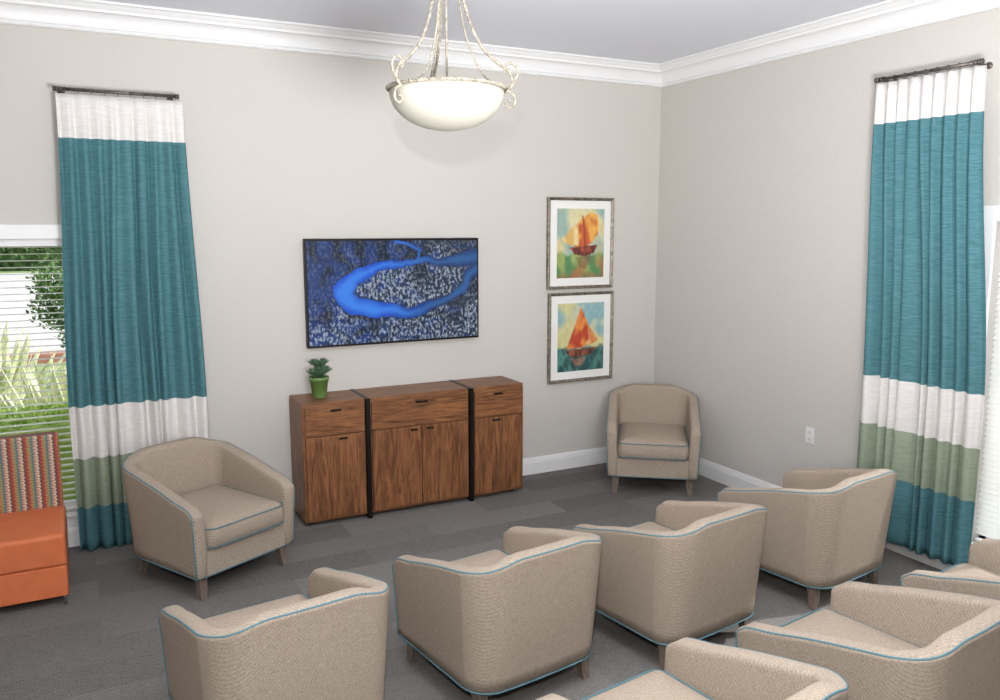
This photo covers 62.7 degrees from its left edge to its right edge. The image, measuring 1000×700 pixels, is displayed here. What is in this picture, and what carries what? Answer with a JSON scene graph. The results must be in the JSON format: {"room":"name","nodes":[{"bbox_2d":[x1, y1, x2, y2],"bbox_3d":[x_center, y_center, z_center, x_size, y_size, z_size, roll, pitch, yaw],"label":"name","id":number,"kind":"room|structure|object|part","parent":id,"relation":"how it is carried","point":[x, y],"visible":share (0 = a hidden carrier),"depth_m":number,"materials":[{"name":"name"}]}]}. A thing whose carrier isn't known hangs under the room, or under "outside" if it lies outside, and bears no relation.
{"room":"care facility","nodes":[
{"label":"care facility","id":0,"kind":"room"},
{"bbox_2d":[308,375,328,398],"bbox_3d":[-1.237,0.252,5.608,0.140,0.147,0.140,-4,10,-27],"label":"pot","id":1,"kind":"object","parent":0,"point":[318,383],"depth_m":5.57,"materials":[{"name":"green ceramic"}]},
{"bbox_2d":[0,24,661,511],"bbox_3d":[-1.820,-0.471,5.502,7.360,3.300,0.160,-4,10,-27],"label":"wall","id":2,"kind":"structure","parent":0,"point":[284,149],"depth_m":5.71,"materials":[{"name":"paint"}]},
{"bbox_2d":[0,224,77,526],"bbox_3d":[-3.334,0.220,4.769,2.100,1.880,0.175,-4,10,-27],"label":"window","id":3,"kind":"structure","parent":2,"relation":"in","point":[7,231],"depth_m":4.87,"materials":[{"name":"white paint"}]},
{"bbox_2d":[0,239,76,509],"bbox_3d":[-3.336,0.217,4.771,1.866,1.704,0.040,-4,10,-27],"label":"window blind","id":4,"kind":"object","parent":3,"relation":"attached to","point":[4,243],"visible":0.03,"depth_m":4.99,"materials":[{"name":"white plastic"}]},
{"bbox_3d":[-3.336,-0.604,4.647,1.866,0.045,0.040,-4,10,-27],"label":"head rail","id":5,"kind":"part","parent":4,"relation":"part of","materials":[{"name":"white paint"}]},
{"bbox_3d":[-3.336,1.052,4.896,1.866,0.016,0.024,-4,10,-27],"label":"rail","id":6,"kind":"part","parent":4,"relation":"part of","materials":[{"name":"white paint"}]},
{"bbox_2d":[52,85,178,100],"bbox_3d":[-2.297,-1.533,4.921,0.684,0.038,0.142,-4,10,-27],"label":"curtain rod","id":7,"kind":"object","parent":2,"relation":"attached to","point":[60,89],"visible":0.98,"depth_m":4.86,"materials":[{"name":"brown metal"}]},
{"bbox_2d":[55,93,208,550],"bbox_3d":[-2.259,-0.140,5.082,0.800,2.761,0.087,-4,10,-27],"label":"curtain","id":8,"kind":"object","parent":7,"relation":"hanging from","point":[136,377],"visible":0.84,"depth_m":5.04,"materials":[{"name":"teal fabric"}]},
{"bbox_2d":[0,0,660,87],"bbox_3d":[-1.750,-2.006,5.134,7.039,0.154,0.144,-4,10,-27],"label":"trim","id":9,"kind":"structure","parent":2,"relation":"attached to","point":[95,16],"depth_m":5.35,"materials":[{"name":"white paint"}]},
{"bbox_2d":[67,447,606,547],"bbox_3d":[-1.779,1.104,5.658,7.039,0.138,0.018,-4,10,-27],"label":"baseboard","id":10,"kind":"structure","parent":2,"relation":"attached to","point":[560,461],"depth_m":6.80,"materials":[{"name":"white paint"}]},
{"bbox_2d":[303,238,478,348],"bbox_3d":[-0.758,-0.429,5.940,1.315,0.753,0.056,-4,10,-27],"label":"television","id":11,"kind":"object","parent":2,"relation":"attached to","point":[369,291],"visible":1,"depth_m":5.89,"materials":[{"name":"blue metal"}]},
{"bbox_2d":[546,197,613,289],"bbox_3d":[0.653,-0.862,6.629,0.625,0.728,0.034,-4,10,-27],"label":"framed picture","id":12,"kind":"object","parent":2,"relation":"attached to","point":[579,231],"visible":1,"depth_m":6.62,"materials":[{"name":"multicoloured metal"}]},
{"bbox_2d":[557,208,604,277],"bbox_3d":[0.653,-0.862,6.628,0.450,0.553,0.001,-4,10,-27],"label":"print","id":13,"kind":"object","parent":12,"relation":"attached to","point":[580,232],"depth_m":6.63},
{"bbox_2d":[547,291,613,383],"bbox_3d":[0.666,-0.108,6.749,0.625,0.736,0.034,-4,10,-27],"label":"framed picture","id":14,"kind":"object","parent":2,"relation":"attached to","point":[579,324],"visible":1,"depth_m":6.74,"materials":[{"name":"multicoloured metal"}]},
{"bbox_2d":[557,302,603,372],"bbox_3d":[0.666,-0.108,6.748,0.450,0.561,0.001,-4,10,-27],"label":"print","id":15,"kind":"object","parent":14,"relation":"attached to","point":[580,325],"depth_m":6.75},
{"bbox_2d":[0,463,942,699],"bbox_3d":[0.023,1.737,2.237,7.360,0.100,8.170,-4,10,-27],"label":"floor","id":16,"kind":"structure","parent":0,"point":[104,643],"depth_m":4.50,"materials":[{"name":"grey carpet"}]},
{"bbox_2d":[0,431,68,606],"bbox_3d":[-3.000,0.960,4.303,1.270,0.825,0.625,-4,10,-27],"label":"settee","id":17,"kind":"object","parent":16,"relation":"on","point":[34,553],"visible":1,"depth_m":4.50,"materials":[{"name":"orange leather"}]},
{"bbox_3d":[-3.118,0.738,4.501,1.250,0.445,0.110,-4,10,-27],"label":"backrest","id":18,"kind":"part","parent":17,"relation":"part of","materials":[{"name":"fabric"}]},
{"bbox_3d":[-2.982,1.064,4.285,1.270,0.175,0.550,-4,10,-27],"label":"seat","id":19,"kind":"part","parent":17,"relation":"part of","materials":[{"name":"orange leather"}]},
{"bbox_3d":[-2.983,1.234,4.312,1.262,0.171,0.537,-4,10,-27],"label":"seat","id":20,"kind":"part","parent":17,"relation":"part of","materials":[{"name":"orange leather"}]},
{"bbox_3d":[-2.328,1.328,4.395,0.016,0.070,0.016,-4,10,-27],"label":"leg","id":21,"kind":"part","parent":17,"relation":"part of","materials":[{"name":"silver metal"}]},
{"bbox_2d":[122,437,294,600],"bbox_3d":[-1.713,0.940,4.806,0.775,0.715,0.715,6,10,34],"label":"armchair","id":22,"kind":"object","parent":16,"relation":"on","point":[199,508],"visible":1,"depth_m":4.67,"materials":[{"name":"beige fabric"}]},
{"bbox_3d":[-2.069,1.232,4.764,0.063,0.150,0.056,6,10,34],"label":"leg","id":23,"kind":"part","parent":22,"relation":"part of","materials":[{"name":"brown wood"}]},
{"bbox_3d":[-1.834,0.948,4.513,0.602,0.526,0.100,6,10,34],"label":"armrest","id":24,"kind":"part","parent":22,"relation":"part of","materials":[{"name":"beige fabric"}]},
{"bbox_3d":[-1.958,0.851,4.964,0.179,0.585,0.712,6,10,34],"label":"backrest","id":25,"kind":"part","parent":22,"relation":"part of","materials":[{"name":"beige fabric"}]},
{"bbox_3d":[-1.623,1.278,4.460,0.063,0.150,0.056,6,10,34],"label":"leg","id":26,"kind":"part","parent":22,"relation":"part of","materials":[{"name":"brown wood"}]},
{"bbox_2d":[179,485,283,547],"bbox_3d":[-1.663,0.945,4.772,0.652,0.152,0.532,6,10,34],"label":"seat cushion","id":27,"kind":"object","parent":22,"relation":"on","point":[233,514],"depth_m":4.68,"materials":[{"name":"beige fabric"}]},
{"bbox_3d":[-1.668,1.095,4.798,0.596,0.150,0.540,6,10,34],"label":"seat","id":28,"kind":"part","parent":22,"relation":"part of","materials":[{"name":"beige fabric"}]},
{"bbox_3d":[-1.484,0.873,5.015,0.602,0.526,0.100,6,10,34],"label":"armrest","id":29,"kind":"part","parent":22,"relation":"part of","materials":[{"name":"beige fabric"}]},
{"bbox_3d":[-1.314,1.211,4.903,0.063,0.150,0.056,6,10,34],"label":"leg","id":30,"kind":"part","parent":22,"relation":"part of","materials":[{"name":"brown wood"}]},
{"bbox_2d":[158,567,388,699],"bbox_3d":[-0.861,1.184,3.181,0.715,0.715,0.775,-6,10,-35],"label":"armchair","id":31,"kind":"object","parent":16,"relation":"on","point":[329,643],"visible":1,"depth_m":2.88,"materials":[{"name":"beige fabric"}]},
{"bbox_3d":[-1.151,1.167,3.053,0.100,0.526,0.602,-6,10,-35],"label":"armrest","id":32,"kind":"part","parent":31,"relation":"part of","materials":[{"name":"beige fabric"}]},
{"bbox_2d":[203,594,307,627],"bbox_3d":[-0.897,1.176,3.231,0.532,0.152,0.652,-6,10,-35],"label":"seat cushion","id":33,"kind":"object","parent":31,"relation":"on","point":[229,619],"depth_m":3.39,"materials":[{"name":"beige fabric"}]},
{"bbox_3d":[-0.649,1.114,3.406,0.100,0.526,0.602,-6,10,-35],"label":"armrest","id":34,"kind":"part","parent":31,"relation":"part of","materials":[{"name":"beige fabric"}]},
{"bbox_2d":[289,376,522,523],"bbox_3d":[-0.639,0.700,5.965,1.665,0.846,0.390,-4,10,-27],"label":"sideboard","id":35,"kind":"object","parent":16,"relation":"on","point":[367,451],"visible":1,"depth_m":5.76,"materials":[{"name":"brown wood"}]},
{"bbox_3d":[-1.384,0.751,5.600,0.003,0.787,0.344,-4,10,-27],"label":"panel","id":36,"kind":"part","parent":35,"relation":"part of","materials":[{"name":"brown wood"}]},
{"bbox_2d":[306,358,331,398],"bbox_3d":[-1.237,0.189,5.604,0.142,0.275,0.166,2,9,14],"label":"potted succulent","id":37,"kind":"object","parent":35,"relation":"on","point":[318,380],"visible":1,"depth_m":5.57,"materials":[{"name":"green plant"}]},
{"bbox_3d":[-1.107,0.472,5.495,0.402,0.187,0.020,-4,10,-27],"label":"drawer","id":38,"kind":"part","parent":35,"relation":"part of","materials":[{"name":"brown wood"}]},
{"bbox_3d":[-1.107,0.852,5.552,0.402,0.567,0.020,-4,10,-27],"label":"door","id":39,"kind":"part","parent":35,"relation":"part of","materials":[{"name":"brown wood"}]},
{"bbox_3d":[-0.719,0.823,5.751,0.360,0.567,0.020,-4,10,-27],"label":"door","id":40,"kind":"part","parent":35,"relation":"part of","materials":[{"name":"brown wood"}]},
{"bbox_3d":[-0.557,0.429,5.777,0.724,0.187,0.020,-4,10,-27],"label":"drawer","id":41,"kind":"part","parent":35,"relation":"part of","materials":[{"name":"brown wood"}]},
{"bbox_3d":[-0.395,0.798,5.917,0.358,0.567,0.020,-4,10,-27],"label":"door","id":42,"kind":"part","parent":35,"relation":"part of","materials":[{"name":"brown wood"}]},
{"bbox_3d":[-0.012,0.388,6.056,0.392,0.187,0.020,-4,10,-27],"label":"drawer","id":43,"kind":"part","parent":35,"relation":"part of","materials":[{"name":"brown wood"}]},
{"bbox_3d":[-0.012,0.768,6.113,0.392,0.567,0.020,-4,10,-27],"label":"door","id":44,"kind":"part","parent":35,"relation":"part of","materials":[{"name":"brown wood"}]},
{"bbox_3d":[0.092,0.638,6.357,0.003,0.787,0.344,-4,10,-27],"label":"panel","id":45,"kind":"part","parent":35,"relation":"part of","materials":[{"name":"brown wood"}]},
{"bbox_2d":[392,526,601,699],"bbox_3d":[-0.001,1.109,3.678,0.715,0.715,0.775,-6,10,-35],"label":"armchair","id":46,"kind":"object","parent":16,"relation":"on","point":[494,622],"visible":1,"depth_m":3.38,"materials":[{"name":"beige fabric"}]},
{"bbox_3d":[-0.395,1.376,3.804,0.056,0.150,0.063,-6,10,-35],"label":"leg","id":47,"kind":"part","parent":46,"relation":"part of","materials":[{"name":"brown wood"}]},
{"bbox_3d":[-0.290,1.092,3.550,0.100,0.526,0.602,-6,10,-35],"label":"armrest","id":48,"kind":"part","parent":46,"relation":"part of","materials":[{"name":"beige fabric"}]},
{"bbox_2d":[451,550,507,566],"bbox_3d":[-0.037,1.101,3.728,0.532,0.152,0.652,-6,10,-35],"label":"seat cushion","id":49,"kind":"object","parent":46,"relation":"on","point":[487,558],"depth_m":3.93,"materials":[{"name":"beige fabric"}]},
{"bbox_3d":[-0.081,1.442,3.367,0.056,0.150,0.063,-6,10,-35],"label":"leg","id":50,"kind":"part","parent":46,"relation":"part of","materials":[{"name":"brown wood"}]},
{"bbox_3d":[0.172,1.081,3.428,0.712,0.585,0.179,-6,10,-35],"label":"backrest","id":51,"kind":"part","parent":46,"relation":"part of","materials":[{"name":"beige fabric"}]},
{"bbox_3d":[0.212,1.040,3.902,0.100,0.526,0.602,-6,10,-35],"label":"armrest","id":52,"kind":"part","parent":46,"relation":"part of","materials":[{"name":"beige fabric"}]},
{"bbox_3d":[0.362,1.395,3.679,0.056,0.150,0.063,-6,10,-35],"label":"leg","id":53,"kind":"part","parent":46,"relation":"part of","materials":[{"name":"brown wood"}]},
{"bbox_2d":[606,384,701,495],"bbox_3d":[1.204,0.689,6.478,0.715,0.715,0.775,1,9,9],"label":"armchair","id":54,"kind":"object","parent":16,"relation":"on","point":[653,430],"visible":1,"depth_m":6.23,"materials":[{"name":"beige fabric"}]},
{"bbox_3d":[0.889,0.656,6.459,0.100,0.526,0.602,1,9,9],"label":"armrest","id":55,"kind":"part","parent":54,"relation":"part of","materials":[{"name":"beige fabric"}]},
{"bbox_3d":[0.886,1.005,6.275,0.056,0.150,0.063,1,9,9],"label":"leg","id":56,"kind":"part","parent":54,"relation":"part of","materials":[{"name":"brown wood"}]},
{"bbox_3d":[1.195,0.848,6.448,0.540,0.150,0.596,1,9,9],"label":"seat","id":57,"kind":"part","parent":54,"relation":"part of","materials":[{"name":"beige fabric"}]},
{"bbox_2d":[617,422,688,458],"bbox_3d":[1.193,0.698,6.418,0.532,0.152,0.652,1,9,9],"label":"seat cushion","id":58,"kind":"object","parent":54,"relation":"on","point":[635,440],"depth_m":6.16,"materials":[{"name":"beige fabric"}]},
{"bbox_3d":[1.253,0.581,6.759,0.712,0.585,0.179,1,9,9],"label":"backrest","id":59,"kind":"part","parent":54,"relation":"part of","materials":[{"name":"beige fabric"}]},
{"bbox_3d":[1.422,1.019,6.186,0.056,0.150,0.063,1,9,9],"label":"leg","id":60,"kind":"part","parent":54,"relation":"part of","materials":[{"name":"brown wood"}]},
{"bbox_3d":[1.496,0.671,6.358,0.100,0.526,0.602,1,9,9],"label":"armrest","id":61,"kind":"part","parent":54,"relation":"part of","materials":[{"name":"beige fabric"}]},
{"bbox_2d":[571,500,767,670],"bbox_3d":[0.839,1.051,4.064,0.715,0.715,0.775,-6,10,-35],"label":"armchair","id":62,"kind":"object","parent":16,"relation":"on","point":[692,572],"visible":0.9,"depth_m":3.75,"materials":[{"name":"beige fabric"}]},
{"bbox_3d":[0.549,1.035,3.936,0.100,0.526,0.602,-6,10,-35],"label":"armrest","id":63,"kind":"part","parent":62,"relation":"part of","materials":[{"name":"beige fabric"}]},
{"bbox_2d":[629,522,674,530],"bbox_3d":[0.803,1.043,4.113,0.532,0.152,0.652,-6,10,-35],"label":"seat cushion","id":64,"kind":"object","parent":62,"relation":"on","point":[657,526],"depth_m":4.38,"materials":[{"name":"beige fabric"}]},
{"bbox_3d":[0.758,1.384,3.753,0.056,0.150,0.063,-6,10,-35],"label":"leg","id":65,"kind":"part","parent":62,"relation":"part of","materials":[{"name":"brown wood"}]},
{"bbox_3d":[1.051,0.982,4.288,0.100,0.526,0.602,-6,10,-35],"label":"armrest","id":66,"kind":"part","parent":62,"relation":"part of","materials":[{"name":"beige fabric"}]},
{"bbox_3d":[1.011,1.023,3.814,0.712,0.585,0.179,-6,10,-35],"label":"backrest","id":67,"kind":"part","parent":62,"relation":"part of","materials":[{"name":"beige fabric"}]},
{"bbox_3d":[1.202,1.337,4.065,0.056,0.150,0.063,-6,10,-35],"label":"leg","id":68,"kind":"part","parent":62,"relation":"part of","materials":[{"name":"brown wood"}]},
{"bbox_2d":[536,637,848,699],"bbox_3d":[0.588,1.276,2.565,0.715,0.715,0.775,-6,10,-35],"label":"armchair","id":69,"kind":"object","parent":16,"relation":"on","point":[695,669],"visible":1,"depth_m":2.76,"materials":[{"name":"beige fabric"}]},
{"bbox_3d":[0.299,1.259,2.437,0.100,0.526,0.602,-6,10,-35],"label":"armrest","id":70,"kind":"part","parent":69,"relation":"part of","materials":[{"name":"beige fabric"}]},
{"bbox_2d":[587,670,709,699],"bbox_3d":[0.552,1.268,2.615,0.532,0.152,0.652,-6,10,-35],"label":"seat cushion","id":71,"kind":"object","parent":69,"relation":"on","point":[651,684],"depth_m":2.84,"materials":[{"name":"beige fabric"}]},
{"bbox_3d":[0.801,1.206,2.789,0.100,0.526,0.602,-6,10,-35],"label":"armrest","id":72,"kind":"part","parent":69,"relation":"part of","materials":[{"name":"beige fabric"}]},
{"bbox_3d":[0.760,1.248,2.316,0.712,0.585,0.179,-6,10,-35],"label":"backrest","id":73,"kind":"part","parent":69,"relation":"part of","materials":[{"name":"beige fabric"}]},
{"bbox_2d":[716,468,897,610],"bbox_3d":[1.738,0.964,4.647,0.715,0.715,0.775,-6,10,-35],"label":"armchair","id":74,"kind":"object","parent":16,"relation":"on","point":[826,528],"visible":0.87,"depth_m":4.33,"materials":[{"name":"beige fabric"}]},
{"bbox_3d":[1.449,0.947,4.519,0.100,0.526,0.602,-6,10,-35],"label":"armrest","id":75,"kind":"part","parent":74,"relation":"part of","materials":[{"name":"beige fabric"}]},
{"bbox_3d":[1.658,1.296,4.337,0.056,0.150,0.063,-6,10,-35],"label":"leg","id":76,"kind":"part","parent":74,"relation":"part of","materials":[{"name":"brown wood"}]},
{"bbox_3d":[1.951,0.894,4.872,0.100,0.526,0.602,-6,10,-35],"label":"armrest","id":77,"kind":"part","parent":74,"relation":"part of","materials":[{"name":"beige fabric"}]},
{"bbox_3d":[1.911,0.935,4.398,0.712,0.585,0.179,-6,10,-35],"label":"backrest","id":78,"kind":"part","parent":74,"relation":"part of","materials":[{"name":"beige fabric"}]},
{"bbox_3d":[2.101,1.249,4.648,0.056,0.150,0.063,-6,10,-35],"label":"leg","id":79,"kind":"part","parent":74,"relation":"part of","materials":[{"name":"brown wood"}]},
{"bbox_2d":[735,581,999,699],"bbox_3d":[1.386,1.205,3.041,0.715,0.715,0.775,-6,10,-35],"label":"armchair","id":80,"kind":"object","parent":16,"relation":"on","point":[887,642],"visible":0.94,"depth_m":2.83,"materials":[{"name":"beige fabric"}]},
{"bbox_3d":[1.097,1.188,2.913,0.100,0.526,0.602,-6,10,-35],"label":"armrest","id":81,"kind":"part","parent":80,"relation":"part of","materials":[{"name":"beige fabric"}]},
{"bbox_2d":[782,609,919,648],"bbox_3d":[1.350,1.197,3.091,0.532,0.152,0.652,-6,10,-35],"label":"seat cushion","id":82,"kind":"object","parent":80,"relation":"on","point":[861,625],"depth_m":3.26,"materials":[{"name":"beige fabric"}]},
{"bbox_3d":[1.599,1.135,3.265,0.100,0.526,0.602,-6,10,-35],"label":"armrest","id":83,"kind":"part","parent":80,"relation":"part of","materials":[{"name":"beige fabric"}]},
{"bbox_3d":[1.558,1.177,2.792,0.712,0.585,0.179,-6,10,-35],"label":"backrest","id":84,"kind":"part","parent":80,"relation":"part of","materials":[{"name":"beige fabric"}]},
{"bbox_2d":[900,539,999,599],"bbox_3d":[2.242,1.134,3.514,0.715,0.715,0.775,-6,10,-35],"label":"armchair","id":85,"kind":"object","parent":16,"relation":"on","point":[980,576],"visible":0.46,"depth_m":3.52,"materials":[{"name":"beige fabric"}]},
{"bbox_3d":[1.953,1.117,3.385,0.100,0.526,0.602,-6,10,-35],"label":"armrest","id":86,"kind":"part","parent":85,"relation":"part of","materials":[{"name":"beige fabric"}]},
{"bbox_2d":[942,563,999,577],"bbox_3d":[2.207,1.126,3.563,0.532,0.152,0.652,-6,10,-35],"label":"seat cushion","id":87,"kind":"object","parent":85,"relation":"on","point":[980,569],"depth_m":3.83,"materials":[{"name":"beige fabric"}]},
{"bbox_3d":[2.455,1.064,3.738,0.100,0.526,0.602,-6,10,-35],"label":"armrest","id":88,"kind":"part","parent":85,"relation":"part of","materials":[{"name":"beige fabric"}]},
{"bbox_2d":[102,0,886,63],"bbox_3d":[0.023,-1.625,1.733,7.360,0.100,8.170,-4,10,-27],"label":"ceiling","id":89,"kind":"structure","parent":0,"point":[651,31],"depth_m":5.17,"materials":[{"name":"paint"}]},
{"bbox_2d":[385,0,518,130],"bbox_3d":[-0.204,-1.385,3.474,0.564,0.891,0.555,0,9,0],"label":"pendant lamp","id":90,"kind":"object","parent":89,"relation":"hanging from","point":[446,103],"visible":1,"depth_m":3.36,"materials":[{"name":"white glass"}]},
{"bbox_3d":[-0.337,-1.346,3.334,0.017,0.688,0.288,7,11,41],"label":"scroll arm","id":91,"kind":"part","parent":90,"relation":"part of","materials":[{"name":"beige metal"}]},
{"bbox_3d":[-0.285,-1.391,3.341,0.008,0.594,0.221,4,10,27],"label":"hanging rod","id":92,"kind":"part","parent":90,"relation":"part of","materials":[{"name":"beige metal"}]},
{"bbox_3d":[-0.294,-1.424,3.557,0.008,0.594,0.221,-5,10,-32],"label":"hanging rod","id":93,"kind":"part","parent":90,"relation":"part of","materials":[{"name":"beige metal"}]},
{"bbox_3d":[-0.279,-1.388,3.615,0.017,0.689,0.289,-3,9,-18],"label":"scroll arm","id":94,"kind":"part","parent":90,"relation":"part of","materials":[{"name":"beige metal"}]},
{"bbox_3d":[-0.226,-1.470,3.442,0.010,0.633,0.009,0,9,0],"label":"stem","id":95,"kind":"part","parent":90,"relation":"part of","materials":[{"name":"white metal"}]},
{"bbox_3d":[-0.226,-1.026,3.509,0.490,0.170,0.490,0,9,0],"label":"lamp shade","id":96,"kind":"part","parent":90,"relation":"part of","materials":[{"name":"white glass"}]},
{"bbox_3d":[-0.100,-1.409,3.457,0.221,0.594,0.008,0,9,-2],"label":"hanging rod","id":97,"kind":"part","parent":90,"relation":"part of","materials":[{"name":"beige metal"}]},
{"bbox_3d":[-0.062,-1.359,3.425,0.288,0.688,0.017,2,9,11],"label":"scroll arm","id":98,"kind":"part","parent":90,"relation":"part of","materials":[{"name":"beige metal"}]},
{"bbox_2d":[653,8,999,542],"bbox_3d":[3.219,-0.190,3.623,0.160,3.300,7.850,-4,10,-27],"label":"wall","id":99,"kind":"structure","parent":0,"point":[765,169],"depth_m":5.79,"materials":[{"name":"paint"}]},
{"bbox_2d":[805,427,813,444],"bbox_3d":[2.139,0.592,5.663,0.008,0.114,0.070,-4,10,-27],"label":"wall outlet","id":100,"kind":"object","parent":99,"relation":"attached to","point":[809,438],"visible":1,"depth_m":5.66,"materials":[{"name":"white plastic"}]},
{"bbox_2d":[698,458,952,569],"bbox_3d":[3.140,1.380,3.817,0.018,0.138,7.849,-4,10,-27],"label":"baseboard","id":101,"kind":"structure","parent":99,"relation":"attached to","point":[724,475],"depth_m":6.24,"materials":[{"name":"white paint"}]},
{"bbox_2d":[659,0,999,87],"bbox_3d":[3.083,-1.734,3.321,0.144,0.154,7.849,-4,10,-27],"label":"trim","id":102,"kind":"structure","parent":99,"relation":"attached to","point":[889,16],"depth_m":5.26,"materials":[{"name":"white paint"}]},
{"bbox_2d":[874,58,992,82],"bbox_3d":[2.434,-1.560,4.618,0.142,0.038,0.654,-4,10,-27],"label":"curtain rod","id":103,"kind":"object","parent":99,"relation":"attached to","point":[981,61],"visible":0.98,"depth_m":4.54,"materials":[{"name":"brown metal"}]},
{"bbox_2d":[857,65,986,565],"bbox_3d":[2.421,-0.172,4.722,0.079,2.740,0.813,-4,10,-27],"label":"curtain","id":104,"kind":"object","parent":103,"relation":"hanging from","point":[924,369],"visible":0.94,"depth_m":4.68,"materials":[{"name":"teal fabric"}]},
{"bbox_2d":[971,205,999,543],"bbox_3d":[3.096,0.306,3.856,0.175,1.980,1.850,-4,10,-27],"label":"window","id":105,"kind":"structure","parent":99,"relation":"in","point":[992,212],"depth_m":4.45,"materials":[{"name":"white paint"}]},
{"bbox_2d":[975,268,999,540],"bbox_3d":[3.098,0.303,3.856,0.040,1.804,1.616,-4,10,-27],"label":"window blind","id":106,"kind":"object","parent":105,"relation":"attached to","point":[988,525],"visible":1,"depth_m":4.58,"materials":[{"name":"white"}]},
{"label":"outside","id":107,"kind":"structure","parent":0,"visible":0},
{"bbox_2d":[0,270,65,402],"bbox_3d":[-26.648,-5.465,51.164,120.000,0.130,104.190,-4,10,-27],"label":"lawn","id":108,"kind":"structure","parent":107,"point":[40,368],"depth_m":12.43,"materials":[{"name":"green plant"}]},
{"bbox_2d":[0,246,62,270],"bbox_3d":[-26.085,-5.514,39.036,38.732,3.754,3.185,-4,10,-27],"label":"hedge","id":109,"kind":"object","parent":108,"relation":"on","point":[27,253],"visible":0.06,"depth_m":40.09,"materials":[{"name":"green plant"}]},
{"bbox_2d":[0,273,64,352],"bbox_3d":[-13.576,-1.796,26.214,120.000,0.015,29.000,-4,10,-27],"label":"driveway","id":110,"kind":"structure","parent":108,"relation":"on","point":[2,277],"depth_m":19.50,"materials":[{"name":"concrete"}]},
{"bbox_2d":[0,318,65,414],"bbox_3d":[-4.594,0.345,7.323,1.480,1.311,1.344,-4,10,-27],"label":"agave","id":111,"kind":"object","parent":108,"relation":"on","point":[4,338],"visible":0.37,"depth_m":7.27,"materials":[{"name":"green plant"}]},
{"bbox_2d":[0,355,67,416],"bbox_3d":[-3.389,0.557,6.556,1.269,1.118,1.056,-2,9,-11],"label":"agave","id":112,"kind":"object","parent":108,"relation":"on","point":[63,373],"visible":0.1,"depth_m":6.34,"materials":[{"name":"green plant"}]},
{"bbox_2d":[9,350,65,363],"bbox_3d":[-6.806,0.080,13.290,120.000,0.140,0.380,-4,10,-27],"label":"curb","id":113,"kind":"object","parent":108,"relation":"on","point":[58,354],"depth_m":12.92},
{"bbox_2d":[0,398,75,499],"bbox_3d":[-3.565,0.860,5.434,3.380,0.928,0.514,-4,10,-27],"label":"hedge","id":114,"kind":"object","parent":108,"relation":"on","point":[52,406],"visible":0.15,"depth_m":5.53,"materials":[{"name":"green plant"}]},
{"bbox_2d":[25,258,64,347],"bbox_3d":[-5.762,-0.393,11.105,1.124,1.734,1.407,-4,10,-27],"label":"tree","id":115,"kind":"object","parent":108,"relation":"on","point":[57,277],"visible":0.26,"depth_m":10.74,"materials":[{"name":"green plant"}]}
]}

